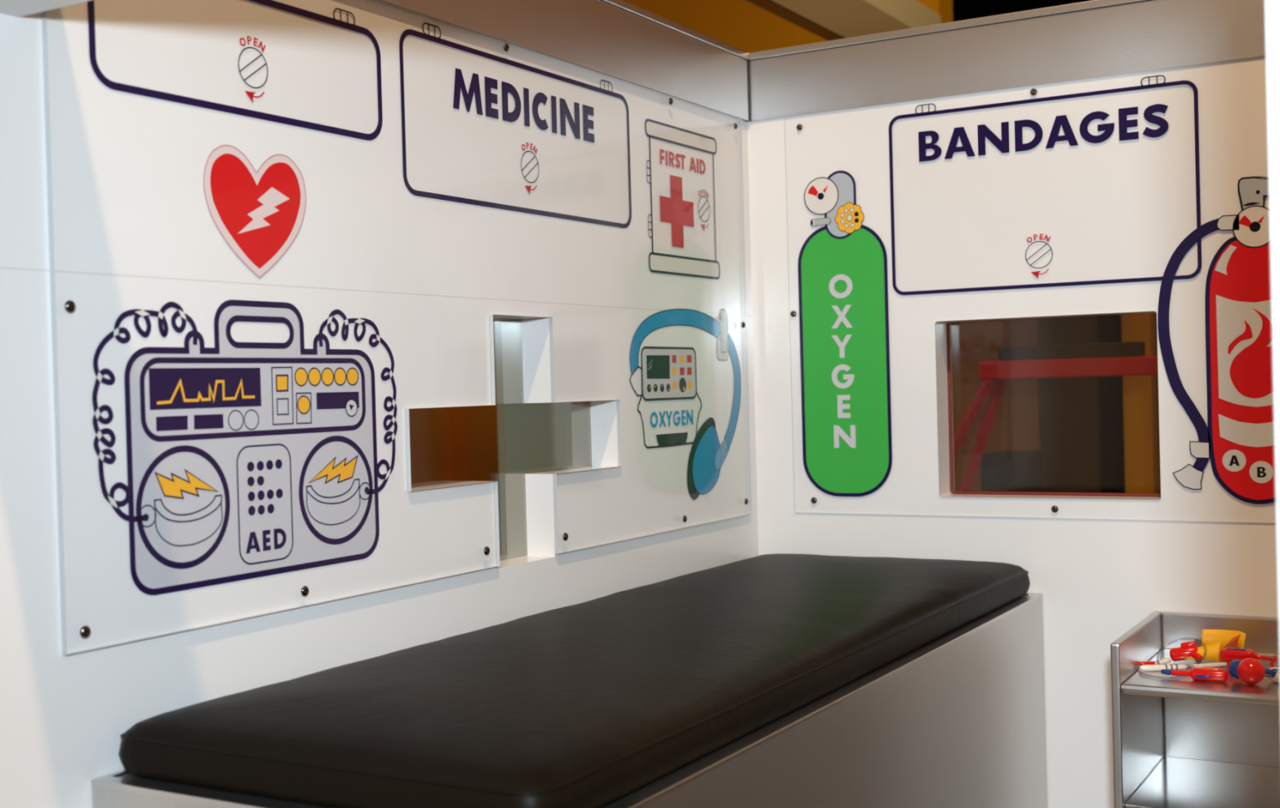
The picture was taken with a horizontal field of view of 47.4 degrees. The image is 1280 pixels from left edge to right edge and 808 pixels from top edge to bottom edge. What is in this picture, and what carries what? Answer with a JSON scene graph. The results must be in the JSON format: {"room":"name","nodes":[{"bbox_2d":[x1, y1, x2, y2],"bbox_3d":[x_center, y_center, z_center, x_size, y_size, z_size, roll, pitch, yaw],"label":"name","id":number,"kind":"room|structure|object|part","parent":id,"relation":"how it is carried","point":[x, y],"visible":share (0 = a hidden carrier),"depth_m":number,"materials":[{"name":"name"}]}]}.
{"room":"play ambulance interior","nodes":[
{"label":"play ambulance interior","id":0,"kind":"room"},
{"bbox_2d":[0,0,759,807],"bbox_3d":[-0.526,0.143,1.296,0.077,1.352,2.750,-1,1,30],"label":"wall","id":1,"kind":"structure","parent":0,"point":[134,227],"depth_m":1.58,"materials":[{"name":"white paint"}]},
{"bbox_2d":[41,0,751,655],"bbox_3d":[-0.164,-0.131,1.843,0.009,0.663,1.359,-1,1,30],"label":"wall panel","id":2,"kind":"object","parent":1,"relation":"attached to","point":[246,460],"visible":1,"depth_m":1.49,"materials":[{"name":"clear plastic"}]},
{"bbox_3d":[-0.454,0.006,1.346,0.001,0.203,0.125,-1,1,30],"label":"curly cord","id":3,"kind":"part","parent":2,"relation":"part of","materials":[{"name":"paint"}]},
{"bbox_3d":[-0.381,-0.007,1.473,0.001,0.079,0.311,-1,1,30],"label":"control frame","id":4,"kind":"part","parent":2,"relation":"part of","materials":[{"name":"grey paint"}]},
{"bbox_3d":[-0.378,0.100,1.473,0.001,0.117,0.074,-1,1,30],"label":"name plate","id":5,"kind":"part","parent":2,"relation":"part of","materials":[{"name":"grey paint"}]},
{"bbox_3d":[-0.307,-0.001,1.599,0.001,0.203,0.125,-1,1,30],"label":"curly cord","id":6,"kind":"part","parent":2,"relation":"part of","materials":[{"name":"paint"}]},
{"bbox_2d":[412,318,589,559],"bbox_3d":[-0.190,0.046,1.894,0.004,0.316,0.469,-1,1,30],"label":"window","id":7,"kind":"structure","parent":1,"relation":"in","point":[508,318],"depth_m":1.97,"materials":[{"name":"glass"}]},
{"bbox_2d":[381,0,748,120],"bbox_3d":[-0.172,-0.509,1.839,0.001,0.101,1.408,-1,1,30],"label":"trim","id":8,"kind":"structure","parent":1,"relation":"attached to","point":[600,36],"depth_m":2.07,"materials":[{"name":"metal"}]},
{"bbox_2d":[600,0,748,60],"bbox_3d":[-0.209,-0.566,1.860,0.090,0.012,1.409,-1,1,30],"label":"trim","id":9,"kind":"structure","parent":1,"relation":"on","point":[624,5],"depth_m":2.23,"materials":[{"name":"metal"}]},
{"bbox_2d":[745,60,751,121],"bbox_3d":[0.181,-0.526,2.453,0.008,0.101,0.008,-1,1,30],"label":"trim","id":10,"kind":"structure","parent":1,"relation":"attached to","point":[748,73],"depth_m":2.45,"materials":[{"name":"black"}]},
{"bbox_2d":[404,320,501,556],"bbox_3d":[-1.403,0.133,4.550,0.060,1.340,3.198,-1,1,30],"label":"wall","id":11,"kind":"structure","parent":0,"point":[428,437],"depth_m":5.61,"materials":[{"name":"orange"}]},
{"bbox_2d":[0,0,1279,598],"bbox_3d":[0.629,0.117,0.520,2.699,1.360,0.098,-1,1,30],"label":"wall","id":12,"kind":"structure","parent":0,"point":[1273,6],"depth_m":0.66,"materials":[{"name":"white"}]},
{"bbox_2d":[623,0,952,53],"bbox_3d":[-0.450,-1.240,5.897,3.484,4.000,0.150,-1,1,30],"label":"wall","id":13,"kind":"structure","parent":0,"point":[742,24],"depth_m":5.33,"materials":[{"name":"orange paint"}]},
{"bbox_2d":[746,0,845,40],"bbox_3d":[0.371,-1.229,4.350,0.056,0.070,1.698,-1,1,30],"label":"trim","id":14,"kind":"structure","parent":13,"relation":"attached to","point":[770,6],"depth_m":4.54,"materials":[{"name":"brown paint"}]},
{"bbox_2d":[771,0,941,38],"bbox_3d":[0.499,-1.246,4.276,0.228,0.100,1.698,-1,1,30],"label":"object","id":15,"kind":"structure","parent":13,"relation":"attached to","point":[846,19],"depth_m":4.57,"materials":[{"name":"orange paint"}]},
{"bbox_2d":[747,55,1279,807],"bbox_3d":[1.350,0.085,1.841,2.777,1.352,0.077,-1,1,30],"label":"wall","id":16,"kind":"structure","parent":0,"point":[1112,208],"depth_m":2.22,"materials":[{"name":"white paint"}]},
{"bbox_2d":[746,0,1151,61],"bbox_3d":[1.325,-0.607,1.834,2.770,0.012,0.086,-1,1,30],"label":"trim","id":17,"kind":"structure","parent":16,"relation":"on","point":[1094,4],"depth_m":2.28,"materials":[{"name":"metal"}]},
{"bbox_2d":[749,0,1267,120],"bbox_3d":[1.345,-0.550,1.778,2.682,0.101,0.001,-1,1,30],"label":"trim","id":18,"kind":"structure","parent":16,"relation":"attached to","point":[1153,34],"depth_m":2.23,"materials":[{"name":"metal"}]},
{"bbox_2d":[784,75,1277,523],"bbox_3d":[0.737,-0.160,2.142,1.131,0.662,0.006,-1,1,30],"label":"wall panel","id":19,"kind":"object","parent":16,"relation":"attached to","point":[842,264],"visible":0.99,"depth_m":2.25,"materials":[{"name":"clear plastic"}]},
{"bbox_2d":[812,217,830,226],"bbox_3d":[0.297,-0.299,2.393,0.035,0.012,0.001,-1,1,30],"label":"outlet","id":20,"kind":"object","parent":19,"relation":"attached to","point":[824,219],"depth_m":2.39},
{"bbox_3d":[0.880,-0.298,2.056,0.066,0.045,0.001,-1,1,30],"label":"handle","id":21,"kind":"part","parent":19,"relation":"part of","materials":[{"name":"white paint"}]},
{"bbox_2d":[946,312,1160,497],"bbox_3d":[0.643,0.004,2.269,0.336,0.277,0.009,-1,1,30],"label":"window","id":22,"kind":"structure","parent":16,"relation":"in","point":[1086,494],"depth_m":2.33,"materials":[{"name":"glass"}]},
{"bbox_2d":[952,0,1092,22],"bbox_3d":[2.011,-1.400,5.245,8.800,4.200,0.100,-1,1,30],"label":"wall","id":23,"kind":"structure","parent":0,"point":[962,10],"depth_m":5.57,"materials":[{"name":"black"}]},
{"bbox_2d":[951,312,1160,493],"bbox_3d":[1.343,0.068,3.743,2.500,1.340,0.040,-1,1,30],"label":"wall","id":24,"kind":"structure","parent":0,"point":[1015,426],"depth_m":3.94,"materials":[{"name":"brown"}]},
{"bbox_3d":[0.389,0.801,2.374,8.800,0.040,8.400,-1,1,30],"label":"floor","id":25,"kind":"structure","parent":0,"visible":0},
{"bbox_2d":[445,406,470,480],"bbox_3d":[-0.710,0.105,5.663,0.018,1.330,0.119,-1,1,30],"label":"post","id":26,"kind":"object","parent":25,"relation":"on","point":[456,417],"visible":0.29,"depth_m":5.65,"materials":[{"name":"orange paint"}]},
{"bbox_2d":[494,320,573,555],"bbox_3d":[-0.226,0.103,4.756,0.030,1.330,0.769,-1,1,30],"label":"wall","id":27,"kind":"structure","parent":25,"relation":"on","point":[531,437],"depth_m":4.51,"materials":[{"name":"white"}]},
{"bbox_2d":[91,592,1047,807],"bbox_3d":[0.073,0.553,1.759,0.478,0.487,1.368,-1,1,30],"label":"bench","id":28,"kind":"object","parent":25,"relation":"on","point":[957,720],"visible":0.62,"depth_m":1.68,"materials":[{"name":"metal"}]},
{"bbox_2d":[118,553,1030,807],"bbox_3d":[0.064,0.280,1.758,0.462,0.060,1.345,-1,1,30],"label":"seat cushion","id":29,"kind":"object","parent":28,"relation":"on","point":[591,704],"visible":1,"depth_m":1.35,"materials":[{"name":"black leather"}]},
{"bbox_2d":[980,450,1042,492],"bbox_3d":[0.867,0.433,3.376,0.111,0.645,0.130,-1,1,30],"label":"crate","id":30,"kind":"object","parent":25,"relation":"on","point":[1000,470],"visible":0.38,"depth_m":3.32,"materials":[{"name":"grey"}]},
{"bbox_2d":[953,355,1158,491],"bbox_3d":[0.800,0.335,3.222,0.965,0.860,0.065,-1,1,30],"label":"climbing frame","id":31,"kind":"object","parent":25,"relation":"on","point":[997,371],"visible":0.51,"depth_m":3.17,"materials":[{"name":"red paint"}]},
{"bbox_3d":[0.581,0.357,3.326,0.481,0.826,0.025,-1,1,30],"label":"leg","id":32,"kind":"part","parent":31,"relation":"part of","materials":[{"name":"red paint"}]},
{"bbox_3d":[0.686,0.355,3.311,0.314,0.821,0.025,-1,1,30],"label":"leg","id":33,"kind":"part","parent":31,"relation":"part of","materials":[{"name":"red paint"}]},
{"bbox_3d":[0.983,-0.079,3.104,0.516,0.040,0.060,-1,1,30],"label":"rail","id":34,"kind":"part","parent":31,"relation":"part of","materials":[{"name":"red metal"}]},
{"bbox_2d":[997,341,1145,360],"bbox_3d":[0.925,-0.113,3.135,0.301,0.031,0.053,-1,1,30],"label":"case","id":35,"kind":"object","parent":31,"relation":"on","point":[1137,348],"visible":0.94,"depth_m":3.11,"materials":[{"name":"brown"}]},
{"bbox_2d":[1037,315,1102,493],"bbox_3d":[1.125,0.078,3.786,0.147,1.330,0.095,-1,1,30],"label":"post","id":36,"kind":"object","parent":25,"relation":"on","point":[1069,406],"visible":0.29,"depth_m":3.74,"materials":[{"name":"brown"}]},
{"bbox_2d":[1097,314,1125,493],"bbox_3d":[1.216,0.076,3.739,0.050,1.330,0.085,-1,1,30],"label":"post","id":37,"kind":"object","parent":25,"relation":"on","point":[1109,326],"visible":0.29,"depth_m":3.70,"materials":[{"name":"black"}]},
{"bbox_2d":[1121,313,1158,493],"bbox_3d":[1.277,0.075,3.721,0.070,1.330,0.055,-1,1,30],"label":"board","id":38,"kind":"object","parent":25,"relation":"on","point":[1140,404],"visible":0.29,"depth_m":3.70,"materials":[{"name":"orange wood"}]},
{"bbox_2d":[1110,611,1279,807],"bbox_3d":[1.070,0.534,1.802,0.879,0.469,0.292,-1,1,30],"label":"base cabinet","id":39,"kind":"object","parent":25,"relation":"on","point":[1180,742],"depth_m":2.03,"materials":[{"name":"silver metal"}]},
{"bbox_3d":[0.695,0.542,2.020,0.012,0.469,0.292,-1,1,30],"label":"panel","id":40,"kind":"part","parent":39,"relation":"part of","materials":[{"name":"metal"}]},
{"bbox_2d":[1140,661,1155,665],"bbox_3d":[0.700,0.357,2.005,0.024,0.006,0.006,-2,1,-6],"label":"stick","id":41,"kind":"object","parent":39,"relation":"on","point":[1148,662],"visible":0.77,"depth_m":2.00,"materials":[{"name":"red plastic"}]},
{"bbox_2d":[1155,657,1170,664],"bbox_3d":[0.713,0.352,1.989,0.021,0.013,0.010,-1,1,36],"label":"spatula","id":42,"kind":"object","parent":39,"relation":"on","point":[1166,660],"visible":0.79,"depth_m":1.98,"materials":[{"name":"beige plastic"}]},
{"bbox_2d":[1139,664,1187,671],"bbox_3d":[0.706,0.356,1.967,0.062,0.009,0.009,-2,1,5],"label":"syringe","id":43,"kind":"object","parent":39,"relation":"on","point":[1147,667],"visible":0.93,"depth_m":1.96,"materials":[{"name":"beige plastic"}]},
{"bbox_2d":[1169,640,1202,661],"bbox_3d":[0.755,0.342,2.015,0.044,0.029,0.024,-1,1,30],"label":"toy otoscope","id":44,"kind":"object","parent":39,"relation":"on","point":[1188,649],"visible":1,"depth_m":2.01,"materials":[{"name":"red plastic"}]},
{"bbox_2d":[1160,666,1228,682],"bbox_3d":[0.723,0.351,1.903,0.084,0.018,0.020,-1,1,30],"label":"thermometer","id":45,"kind":"object","parent":39,"relation":"on","point":[1205,673],"visible":1,"depth_m":1.89,"materials":[{"name":"red plastic"}]},
{"bbox_2d":[1121,648,1279,706],"bbox_3d":[1.062,0.359,1.796,0.856,0.014,0.278,-1,1,30],"label":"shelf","id":46,"kind":"object","parent":39,"relation":"on","point":[1266,692],"depth_m":1.88,"materials":[{"name":"silver metal"}]},
{"bbox_2d":[1124,756,1279,807],"bbox_3d":[1.069,0.516,1.802,0.856,0.011,0.268,-1,1,30],"label":"shelf","id":47,"kind":"object","parent":39,"relation":"attached to","point":[1166,782],"depth_m":1.98,"materials":[{"name":"silver metal"}]},
{"bbox_3d":[0.774,0.355,1.982,0.055,0.006,0.009,-2,1,-10],"label":"toy strip","id":48,"kind":"part","parent":39,"relation":"part of","materials":[{"name":"white plastic"}]},
{"bbox_2d":[1185,629,1245,662],"bbox_3d":[0.790,0.334,2.004,0.081,0.046,0.030,-1,1,30],"label":"toy arm cuff","id":49,"kind":"object","parent":39,"relation":"on","point":[1212,642],"visible":0.74,"depth_m":2.00,"materials":[{"name":"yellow plastic"}]},
{"bbox_3d":[1.140,0.531,1.923,0.856,0.469,0.012,-1,1,30],"label":"panel","id":50,"kind":"part","parent":39,"relation":"part of","materials":[{"name":"silver metal"}]},
{"bbox_2d":[1221,647,1275,671],"bbox_3d":[0.816,0.342,1.948,0.075,0.031,0.033,-1,1,7],"label":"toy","id":51,"kind":"object","parent":39,"relation":"on","point":[1228,654],"visible":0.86,"depth_m":1.94,"materials":[{"name":"red plastic"}]},
{"bbox_3d":[0.825,0.336,1.937,0.026,0.010,0.010,-1,1,27],"label":"spout","id":52,"kind":"part","parent":51,"relation":"part of","materials":[{"name":"red plastic"}]},
{"bbox_2d":[1228,657,1277,684],"bbox_3d":[0.789,0.342,1.869,0.063,0.034,0.040,-1,1,30],"label":"hammer","id":53,"kind":"object","parent":39,"relation":"on","point":[1251,671],"visible":1,"depth_m":1.86,"materials":[{"name":"red plastic"}]},
{"bbox_3d":[0.809,0.345,1.873,0.033,0.013,0.011,-1,1,14],"label":"handle","id":54,"kind":"part","parent":53,"relation":"part of","materials":[{"name":"blue plastic"}]},
{"bbox_2d":[1267,666,1279,683],"bbox_3d":[0.826,0.348,1.857,0.025,0.021,0.061,-2,1,-29],"label":"handset","id":55,"kind":"object","parent":39,"relation":"on","point":[1277,678],"visible":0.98,"depth_m":1.86,"materials":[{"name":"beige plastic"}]},
{"bbox_2d":[1270,656,1279,667],"bbox_3d":[0.852,0.347,1.943,0.023,0.023,0.010,-1,1,30],"label":"ring","id":56,"kind":"object","parent":39,"relation":"on","point":[1276,658],"visible":0.65,"depth_m":1.95,"materials":[{"name":"red plastic"}]}
]}

